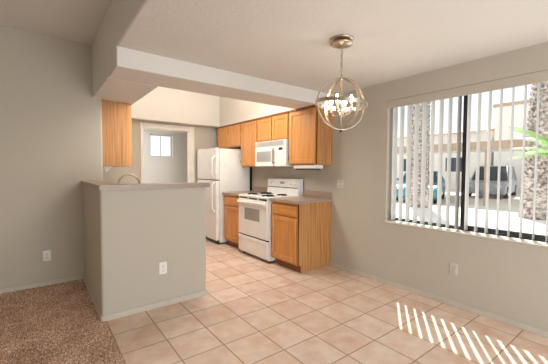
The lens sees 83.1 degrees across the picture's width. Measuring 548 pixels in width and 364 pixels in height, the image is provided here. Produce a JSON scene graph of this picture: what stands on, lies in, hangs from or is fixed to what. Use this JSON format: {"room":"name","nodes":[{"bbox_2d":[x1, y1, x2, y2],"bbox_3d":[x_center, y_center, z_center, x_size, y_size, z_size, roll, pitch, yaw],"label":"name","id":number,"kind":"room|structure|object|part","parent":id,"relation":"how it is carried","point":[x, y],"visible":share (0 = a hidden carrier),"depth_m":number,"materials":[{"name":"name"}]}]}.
{"room":"dining area","nodes":[
{"label":"dining area","id":0,"kind":"room"},
{"bbox_2d":[0,25,102,288],"bbox_3d":[-4.546,-0.251,3.842,3.815,2.750,3.170,-1,3,-37],"label":"wall","id":1,"kind":"structure","parent":0,"point":[51,118],"depth_m":3.38,"materials":[{"name":"paint"}]},
{"bbox_2d":[0,275,82,293],"bbox_3d":[-3.680,1.153,2.559,3.592,0.050,0.013,-1,3,-37],"label":"baseboard","id":2,"kind":"structure","parent":1,"relation":"attached to","point":[33,285],"depth_m":3.39,"materials":[{"name":"paint"}]},
{"bbox_2d":[43,250,50,260],"bbox_3d":[-2.520,0.819,3.429,0.072,0.116,0.010,-1,3,-37],"label":"wall outlet","id":3,"kind":"object","parent":1,"relation":"attached to","point":[46,254],"visible":1,"depth_m":3.43,"materials":[{"name":"white plastic"}]},
{"bbox_2d":[102,100,131,166],"bbox_3d":[-2.273,-0.615,4.279,0.344,0.801,1.000,-1,3,-37],"label":"upper cabinet","id":4,"kind":"object","parent":1,"relation":"attached to","point":[116,116],"visible":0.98,"depth_m":3.88,"materials":[{"name":"brown wood"}]},
{"bbox_2d":[103,166,111,171],"bbox_3d":[-2.084,-0.161,3.873,0.090,0.072,0.025,-1,3,-37],"label":"paper towel holder","id":5,"kind":"object","parent":4,"relation":"attached to","point":[106,168],"visible":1,"depth_m":3.86,"materials":[{"name":"white plastic"}]},
{"bbox_3d":[-2.158,-0.618,4.366,0.015,0.801,1.000,-1,3,-37],"label":"frame","id":6,"kind":"part","parent":4,"relation":"part of","materials":[{"name":"brown wood"}]},
{"bbox_3d":[-1.993,-0.603,4.179,0.020,0.756,0.478,-1,3,-37],"label":"door","id":7,"kind":"part","parent":4,"relation":"part of","materials":[{"name":"brown wood"}]},
{"bbox_2d":[0,0,111,44],"bbox_3d":[-1.447,-1.584,1.837,6.615,0.100,10.020,-1,3,-37],"label":"ceiling","id":8,"kind":"structure","parent":0,"point":[80,21],"depth_m":2.96,"materials":[{"name":"paint"}]},
{"bbox_2d":[0,279,124,363],"bbox_3d":[-1.631,1.334,-0.097,3.636,0.110,6.730,-1,3,-37],"label":"floor","id":9,"kind":"structure","parent":0,"point":[60,323],"depth_m":2.49,"materials":[{"name":"brown carpet"}]},
{"bbox_2d":[92,11,157,105],"bbox_3d":[-2.109,-1.313,3.979,0.460,0.610,2.470,-1,3,-37],"label":"soffit","id":10,"kind":"structure","parent":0,"point":[105,88],"depth_m":3.27,"materials":[{"name":"paint"}]},
{"bbox_2d":[83,185,205,314],"bbox_3d":[-1.469,0.599,3.413,0.958,1.118,1.291,-1,3,-37],"label":"wall","id":11,"kind":"structure","parent":0,"point":[128,233],"depth_m":2.87,"materials":[{"name":"paint"}]},
{"bbox_2d":[83,275,206,320],"bbox_3d":[-1.465,1.133,3.423,0.980,0.050,1.290,-1,3,-37],"label":"baseboard","id":12,"kind":"structure","parent":11,"relation":"attached to","point":[131,311],"depth_m":2.88,"materials":[{"name":"paint"}]},
{"bbox_2d":[81,180,209,190],"bbox_3d":[-1.452,0.018,3.389,1.009,0.044,1.309,-1,3,-37],"label":"cap","id":13,"kind":"object","parent":11,"relation":"on","point":[95,184],"visible":1,"depth_m":2.87,"materials":[{"name":"laminate"}]},
{"bbox_2d":[159,261,166,274],"bbox_3d":[-1.049,0.814,2.924,0.072,0.116,0.010,-1,3,-37],"label":"wall outlet","id":14,"kind":"object","parent":11,"relation":"attached to","point":[162,265],"visible":1,"depth_m":2.92,"materials":[{"name":"white plastic"}]},
{"bbox_2d":[103,120,217,183],"bbox_3d":[-1.999,-0.308,5.732,2.530,2.750,0.120,-1,3,-37],"label":"wall","id":15,"kind":"structure","parent":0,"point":[204,137],"depth_m":5.37,"materials":[{"name":"paint"}]},
{"bbox_2d":[140,122,194,183],"bbox_3d":[-1.975,0.007,5.752,0.986,2.120,0.138,-1,3,-37],"label":"door frame","id":16,"kind":"structure","parent":15,"relation":"attached to","point":[190,130],"depth_m":5.77,"materials":[{"name":"paint"}]},
{"bbox_2d":[144,129,186,133],"bbox_3d":[-2.442,-1.182,6.289,2.530,0.150,1.360,-1,3,-37],"label":"ceiling","id":17,"kind":"structure","parent":0,"point":[152,130],"depth_m":6.91,"materials":[{"name":"paint"}]},
{"bbox_2d":[144,131,187,183],"bbox_3d":[-2.894,-0.357,6.910,2.530,2.750,0.120,-1,3,-37],"label":"wall","id":18,"kind":"structure","parent":0,"point":[174,169],"depth_m":7.18,"materials":[{"name":"paint"}]},
{"bbox_2d":[150,134,171,156],"bbox_3d":[-2.618,-0.832,7.131,0.515,0.515,0.030,-1,3,-37],"label":"window","id":19,"kind":"structure","parent":18,"relation":"in","point":[170,136],"depth_m":7.13,"materials":[{"name":"paint"}]},
{"bbox_2d":[131,86,219,127],"bbox_3d":[-1.866,-1.372,5.575,1.860,0.610,0.220,-1,3,-37],"label":"wall","id":20,"kind":"structure","parent":0,"point":[162,104],"depth_m":5.55,"materials":[{"name":"paint"}]},
{"bbox_2d":[107,0,333,108],"bbox_3d":[-0.370,-1.284,3.479,2.625,0.610,0.430,-1,3,-37],"label":"beam","id":21,"kind":"structure","parent":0,"point":[124,64],"depth_m":3.00,"materials":[{"name":"paint"}]},
{"bbox_2d":[220,97,293,126],"bbox_3d":[-0.324,-1.354,5.335,0.305,0.610,2.470,-1,3,-37],"label":"wall","id":22,"kind":"structure","parent":0,"point":[232,111],"depth_m":5.39,"materials":[{"name":"paint"}]},
{"bbox_2d":[106,239,547,363],"bbox_3d":[-0.006,1.228,3.126,2.863,0.100,9.900,-1,3,-37],"label":"floor","id":23,"kind":"structure","parent":0,"point":[254,310],"depth_m":2.56,"materials":[{"name":"tile"}]},
{"bbox_2d":[197,147,251,243],"bbox_3d":[-0.963,0.225,5.799,0.785,1.692,0.793,-1,3,-37],"label":"refrigerator","id":24,"kind":"object","parent":23,"relation":"on","point":[222,168],"visible":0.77,"depth_m":5.43,"materials":[{"name":"white metal"}]},
{"bbox_3d":[-1.200,-0.326,5.596,0.064,0.554,0.793,-1,3,-37],"label":"freezer door","id":25,"kind":"part","parent":24,"relation":"part of","materials":[{"name":"white metal"}]},
{"bbox_3d":[-1.204,0.483,5.626,0.064,1.037,0.793,-1,3,-37],"label":"fridge door","id":26,"kind":"part","parent":24,"relation":"part of","materials":[{"name":"white metal"}]},
{"bbox_3d":[-1.044,0.261,5.316,0.071,0.542,0.028,-1,3,-37],"label":"handle","id":27,"kind":"part","parent":24,"relation":"part of","materials":[{"name":"white plastic"}]},
{"bbox_3d":[-1.041,-0.254,5.297,0.071,0.412,0.028,-1,3,-37],"label":"handle","id":28,"kind":"part","parent":24,"relation":"part of","materials":[{"name":"white plastic"}]},
{"bbox_2d":[224,195,238,247],"bbox_3d":[-0.453,0.655,5.299,0.623,0.876,0.573,-1,3,-37],"label":"base cabinet","id":29,"kind":"object","parent":23,"relation":"on","point":[231,206],"visible":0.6,"depth_m":5.14,"materials":[{"name":"brown wood"}]},
{"bbox_3d":[-0.691,0.318,5.104,0.020,0.138,0.529,-1,3,-37],"label":"drawer","id":30,"kind":"part","parent":29,"relation":"part of","materials":[{"name":"brown wood"}]},
{"bbox_2d":[222,186,267,196],"bbox_3d":[-0.459,0.153,5.277,0.642,0.127,0.582,-1,3,-37],"label":"countertop","id":31,"kind":"structure","parent":29,"relation":"on","point":[256,189],"depth_m":5.34,"materials":[{"name":"laminate"}]},
{"bbox_2d":[237,178,302,262],"bbox_3d":[-0.082,0.535,4.716,0.697,1.165,0.780,-1,3,-37],"label":"electric range","id":32,"kind":"object","parent":23,"relation":"on","point":[255,209],"visible":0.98,"depth_m":4.55,"materials":[{"name":"white metal"}]},
{"bbox_3d":[-0.341,0.304,4.510,0.044,0.038,0.716,-1,3,-37],"label":"door handle","id":33,"kind":"part","parent":32,"relation":"part of","materials":[{"name":"white metal"}]},
{"bbox_3d":[-0.315,0.939,4.556,0.034,0.243,0.764,-1,3,-37],"label":"storage drawer","id":34,"kind":"part","parent":32,"relation":"part of","materials":[{"name":"white metal"}]},
{"bbox_3d":[-0.313,0.529,4.541,0.034,0.537,0.764,-1,3,-37],"label":"oven door","id":35,"kind":"part","parent":32,"relation":"part of","materials":[{"name":"white metal"}]},
{"bbox_2d":[239,193,294,199],"bbox_3d":[-0.062,0.208,4.718,0.650,0.027,0.780,-1,3,-37],"label":"cooktop","id":36,"kind":"object","parent":32,"relation":"in","point":[251,196],"depth_m":4.57,"materials":[{"name":"white metal"}]},
{"bbox_2d":[271,201,330,272],"bbox_3d":[0.363,0.700,4.226,0.623,0.876,0.538,-1,3,-37],"label":"base cabinet","id":37,"kind":"object","parent":23,"relation":"on","point":[301,233],"visible":0.96,"depth_m":4.01,"materials":[{"name":"brown wood"}]},
{"bbox_3d":[0.123,0.736,4.045,0.020,0.565,0.494,-1,3,-37],"label":"door","id":38,"kind":"part","parent":37,"relation":"part of","materials":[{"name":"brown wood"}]},
{"bbox_3d":[0.125,0.363,4.030,0.020,0.138,0.494,-1,3,-37],"label":"drawer","id":39,"kind":"part","parent":37,"relation":"part of","materials":[{"name":"brown wood"}]},
{"bbox_3d":[0.139,0.655,4.054,0.018,0.776,0.538,-1,3,-37],"label":"frame","id":40,"kind":"part","parent":37,"relation":"part of","materials":[{"name":"brown wood"}]},
{"bbox_2d":[270,190,331,204],"bbox_3d":[0.364,0.199,4.195,0.642,0.127,0.558,-1,3,-37],"label":"countertop","id":41,"kind":"structure","parent":37,"relation":"on","point":[308,197],"depth_m":4.17,"materials":[{"name":"laminate"}]},
{"bbox_3d":[-1.465,0.723,3.331,0.608,0.876,0.896,-1,3,-37],"label":"base cabinet","id":42,"kind":"object","parent":23,"relation":"on","visible":0},
{"bbox_3d":[-1.979,0.303,4.014,0.639,0.179,2.638,-1,3,-37],"label":"countertop","id":43,"kind":"structure","parent":42,"relation":"on","visible":0},
{"bbox_2d":[117,174,140,183],"bbox_3d":[-1.472,0.085,3.140,0.242,0.335,0.119,-1,3,-37],"label":"kitchen faucet","id":44,"kind":"object","parent":43,"relation":"on","point":[121,177],"visible":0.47,"depth_m":3.16,"materials":[{"name":"silver metal"}]},
{"bbox_2d":[116,0,547,94],"bbox_3d":[1.369,-1.268,1.189,2.625,0.450,5.320,-1,3,-37],"label":"ceiling","id":45,"kind":"structure","parent":0,"point":[288,42],"depth_m":2.28,"materials":[{"name":"paint"}]},
{"bbox_2d":[315,34,367,132],"bbox_3d":[0.517,-0.736,2.373,0.401,0.712,0.401,-1,3,-37],"label":"orb chandelier","id":46,"kind":"object","parent":45,"relation":"hanging from","point":[341,41],"visible":1,"depth_m":2.34,"materials":[{"name":"silver metal"}]},
{"bbox_3d":[0.516,-0.599,2.378,0.038,0.396,0.038,-1,3,-37],"label":"stem","id":47,"kind":"part","parent":46,"relation":"part of","materials":[{"name":"silver metal"}]},
{"bbox_3d":[0.519,-1.083,2.360,0.176,0.018,0.176,-1,3,-37],"label":"ceiling plate","id":48,"kind":"part","parent":46,"relation":"part of","materials":[{"name":"silver metal"}]},
{"bbox_2d":[252,42,547,330],"bbox_3d":[1.083,-0.221,3.893,0.150,2.750,9.900,-1,3,-37],"label":"wall","id":49,"kind":"structure","parent":0,"point":[506,279],"depth_m":3.29,"materials":[{"name":"paint"}]},
{"bbox_2d":[217,122,240,148],"bbox_3d":[-0.730,-0.858,5.866,0.323,0.425,0.885,-1,3,-37],"label":"upper cabinet","id":50,"kind":"object","parent":49,"relation":"attached to","point":[229,136],"visible":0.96,"depth_m":5.73,"materials":[{"name":"brown wood"}]},
{"bbox_3d":[-0.984,-0.851,5.950,0.020,0.373,0.418,-1,3,-37],"label":"door","id":51,"kind":"part","parent":50,"relation":"part of","materials":[{"name":"brown wood"}]},
{"bbox_3d":[-0.847,-1.053,5.769,0.019,0.030,0.885,-1,3,-37],"label":"scribe moulding","id":52,"kind":"part","parent":50,"relation":"part of","materials":[{"name":"brown wood"}]},
{"bbox_3d":[-0.718,-0.836,5.600,0.020,0.373,0.418,-1,3,-37],"label":"door","id":53,"kind":"part","parent":50,"relation":"part of","materials":[{"name":"brown wood"}]},
{"bbox_2d":[241,118,257,166],"bbox_3d":[-0.307,-0.653,5.316,0.323,0.788,0.493,-1,3,-37],"label":"upper cabinet","id":54,"kind":"object","parent":49,"relation":"attached to","point":[249,127],"visible":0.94,"depth_m":5.22,"materials":[{"name":"brown wood"}]},
{"bbox_3d":[-0.423,-1.030,5.212,0.019,0.030,0.493,-1,3,-37],"label":"scribe moulding","id":55,"kind":"part","parent":54,"relation":"part of","materials":[{"name":"brown wood"}]},
{"bbox_2d":[253,186,267,191],"bbox_3d":[-0.211,0.128,5.464,0.021,0.087,0.582,-1,3,-37],"label":"backsplash","id":56,"kind":"structure","parent":49,"relation":"attached to","point":[255,188],"depth_m":5.49,"materials":[{"name":"laminate"}]},
{"bbox_2d":[257,111,288,141],"bbox_3d":[0.088,-0.830,4.790,0.323,0.392,0.786,-1,3,-37],"label":"upper cabinet","id":57,"kind":"object","parent":49,"relation":"attached to","point":[272,127],"visible":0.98,"depth_m":4.65,"materials":[{"name":"brown wood"}]},
{"bbox_3d":[-0.150,-0.821,4.854,0.020,0.340,0.368,-1,3,-37],"label":"door","id":58,"kind":"part","parent":57,"relation":"part of","materials":[{"name":"brown wood"}]},
{"bbox_3d":[-0.029,-1.008,4.694,0.019,0.030,0.786,-1,3,-37],"label":"scribe moulding","id":59,"kind":"part","parent":57,"relation":"part of","materials":[{"name":"brown wood"}]},
{"bbox_2d":[255,139,293,166],"bbox_3d":[0.058,-0.432,4.784,0.391,0.390,0.782,-1,3,-37],"label":"microwave oven","id":60,"kind":"object","parent":57,"relation":"attached to","point":[275,153],"visible":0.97,"depth_m":4.61,"materials":[{"name":"white plastic"}]},
{"bbox_3d":[-0.130,-0.392,4.790,0.029,0.298,0.547,-1,3,-37],"label":"door","id":61,"kind":"part","parent":60,"relation":"part of","materials":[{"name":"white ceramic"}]},
{"bbox_3d":[0.108,-0.378,4.478,0.027,0.298,0.231,-1,3,-37],"label":"control panel","id":62,"kind":"part","parent":60,"relation":"part of","materials":[{"name":"white plastic"}]},
{"bbox_3d":[0.086,-0.808,4.543,0.020,0.340,0.368,-1,3,-37],"label":"door","id":63,"kind":"part","parent":57,"relation":"part of","materials":[{"name":"brown wood"}]},
{"bbox_2d":[289,105,332,164],"bbox_3d":[0.494,-0.620,4.262,0.323,0.766,0.534,-1,3,-37],"label":"upper cabinet","id":64,"kind":"object","parent":49,"relation":"attached to","point":[310,138],"visible":0.97,"depth_m":4.10,"materials":[{"name":"brown wood"}]},
{"bbox_3d":[0.373,-0.606,4.171,0.020,0.714,0.506,-1,3,-37],"label":"door","id":65,"kind":"part","parent":64,"relation":"part of","materials":[{"name":"brown wood"}]},
{"bbox_3d":[0.378,-0.985,4.159,0.019,0.030,0.534,-1,3,-37],"label":"scribe moulding","id":66,"kind":"part","parent":64,"relation":"part of","materials":[{"name":"brown wood"}]},
{"bbox_3d":[0.389,-0.616,4.183,0.019,0.762,0.534,-1,3,-37],"label":"frame","id":67,"kind":"part","parent":64,"relation":"part of","materials":[{"name":"brown wood"}]},
{"bbox_2d":[294,165,322,169],"bbox_3d":[0.463,-0.200,4.221,0.150,0.068,0.430,-1,3,-37],"label":"light","id":68,"kind":"object","parent":64,"relation":"attached to","point":[297,167],"visible":0.98,"depth_m":4.11,"materials":[{"name":"white plastic"}]},
{"bbox_2d":[303,190,331,198],"bbox_3d":[0.611,0.173,4.382,0.021,0.087,0.558,-1,3,-37],"label":"backsplash","id":69,"kind":"structure","parent":49,"relation":"attached to","point":[320,194],"depth_m":4.36,"materials":[{"name":"laminate"}]},
{"bbox_2d":[337,179,343,188],"bbox_3d":[0.864,0.026,4.051,0.016,0.116,0.116,-1,3,-37],"label":"light switch","id":70,"kind":"object","parent":49,"relation":"attached to","point":[340,183],"visible":1,"depth_m":4.05,"materials":[{"name":"beige plastic"}]},
{"bbox_2d":[330,262,547,337],"bbox_3d":[2.388,1.206,2.083,0.013,0.050,5.345,-1,3,-37],"label":"baseboard","id":71,"kind":"structure","parent":49,"relation":"attached to","point":[510,322],"depth_m":2.94,"materials":[{"name":"paint"}]},
{"bbox_2d":[450,262,457,275],"bbox_3d":[1.719,0.833,2.954,0.010,0.116,0.072,-1,3,-37],"label":"wall outlet","id":72,"kind":"object","parent":49,"relation":"attached to","point":[453,266],"visible":1,"depth_m":2.95,"materials":[{"name":"beige plastic"}]},
{"bbox_2d":[384,95,547,246],"bbox_3d":[1.811,-0.202,2.925,0.162,1.376,1.597,-1,3,-37],"label":"window","id":73,"kind":"structure","parent":49,"relation":"in","point":[539,239],"depth_m":2.96,"materials":[{"name":"brown metal"}]},
{"bbox_3d":[1.794,0.477,2.941,0.130,0.017,1.597,-1,3,-37],"label":"sill","id":74,"kind":"part","parent":73,"relation":"part of","materials":[{"name":"paint"}]},
{"bbox_2d":[388,70,547,242],"bbox_3d":[1.804,-0.214,2.910,0.122,1.345,1.579,-1,3,-37],"label":"vertical blind","id":75,"kind":"object","parent":73,"relation":"attached to","point":[542,76],"visible":1,"depth_m":3.01,"materials":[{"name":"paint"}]},
{"bbox_3d":[2.095,0.444,2.674,0.032,0.030,0.767,-1,3,-37],"label":"sash rail","id":76,"kind":"part","parent":73,"relation":"part of","materials":[{"name":"brown metal"}]},
{"label":"outside","id":77,"kind":"structure","parent":0,"visible":0},
{"bbox_2d":[396,190,545,234],"bbox_3d":[14.683,0.816,20.624,41.705,0.180,65.000,-1,3,-37],"label":"ground","id":78,"kind":"structure","parent":77,"point":[540,225],"depth_m":10.32,"materials":[{"name":"concrete"}]},
{"bbox_2d":[410,102,430,207],"bbox_3d":[5.891,-2.958,12.309,3.070,7.887,3.592,1,2,28],"label":"palm tree","id":79,"kind":"object","parent":78,"relation":"on","point":[428,103],"visible":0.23,"depth_m":11.98,"materials":[{"name":"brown plant"}]},
{"bbox_2d":[396,171,444,202],"bbox_3d":[7.286,0.173,15.228,2.070,1.417,4.306,2,3,33],"label":"parked car","id":80,"kind":"object","parent":78,"relation":"on","point":[435,177],"visible":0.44,"depth_m":13.98,"materials":[{"name":"teal paint"}]},
{"bbox_3d":[7.590,-0.276,15.680,1.630,0.490,2.933,2,3,33],"label":"cabin glass","id":81,"kind":"part","parent":80,"relation":"part of","materials":[{"name":"black glass"}]},
{"bbox_2d":[397,123,494,190],"bbox_3d":[13.645,-2.310,30.419,10.400,5.320,16.350,-1,3,-37],"label":"building","id":82,"kind":"structure","parent":78,"relation":"on","point":[484,127],"depth_m":23.03,"materials":[{"name":"paint"}]},
{"bbox_3d":[13.386,-1.290,22.944,0.030,1.040,1.240,-1,3,-37],"label":"pane","id":83,"kind":"part","parent":82,"relation":"part of","materials":[{"name":"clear glass"}]},
{"bbox_2d":[397,139,525,205],"bbox_3d":[8.498,-0.535,18.065,6.600,2.640,13.500,-1,3,-37],"label":"carport","id":84,"kind":"object","parent":78,"relation":"on","point":[505,144],"visible":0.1,"depth_m":12.73,"materials":[{"name":"paint"}]},
{"bbox_3d":[8.766,-0.283,12.717,0.150,2.540,0.150,-1,3,-37],"label":"post","id":85,"kind":"part","parent":84,"relation":"part of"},
{"bbox_2d":[469,166,517,197],"bbox_3d":[12.652,-0.062,17.914,2.170,1.747,4.506,2,3,45],"label":"suv","id":86,"kind":"object","parent":78,"relation":"on","point":[504,173],"visible":0.63,"depth_m":17.04,"materials":[{"name":"silver paint"}]},
{"bbox_3d":[13.067,-0.508,18.313,1.730,0.820,3.075,2,3,45],"label":"cabin glass","id":87,"kind":"part","parent":86,"relation":"part of","materials":[{"name":"black glass"}]},
{"bbox_2d":[493,99,529,193],"bbox_3d":[22.505,-2.022,16.775,8.000,5.870,15.800,-1,3,-37],"label":"apartment building","id":88,"kind":"structure","parent":78,"relation":"on","point":[518,105],"depth_m":19.87,"materials":[{"name":"paint"}]},
{"bbox_2d":[507,126,547,159],"bbox_3d":[6.646,-0.039,6.789,2.881,2.478,2.645,-1,3,-37],"label":"young palm","id":89,"kind":"object","parent":78,"relation":"on","point":[545,141],"visible":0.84,"depth_m":7.11,"materials":[{"name":"green plant"}]},
{"bbox_2d":[518,81,547,219],"bbox_3d":[8.529,-3.033,9.105,3.360,8.317,3.605,-1,3,-37],"label":"palm tree","id":90,"kind":"object","parent":78,"relation":"on","point":[542,162],"visible":0.46,"depth_m":9.12,"materials":[{"name":"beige plant"}]}
]}

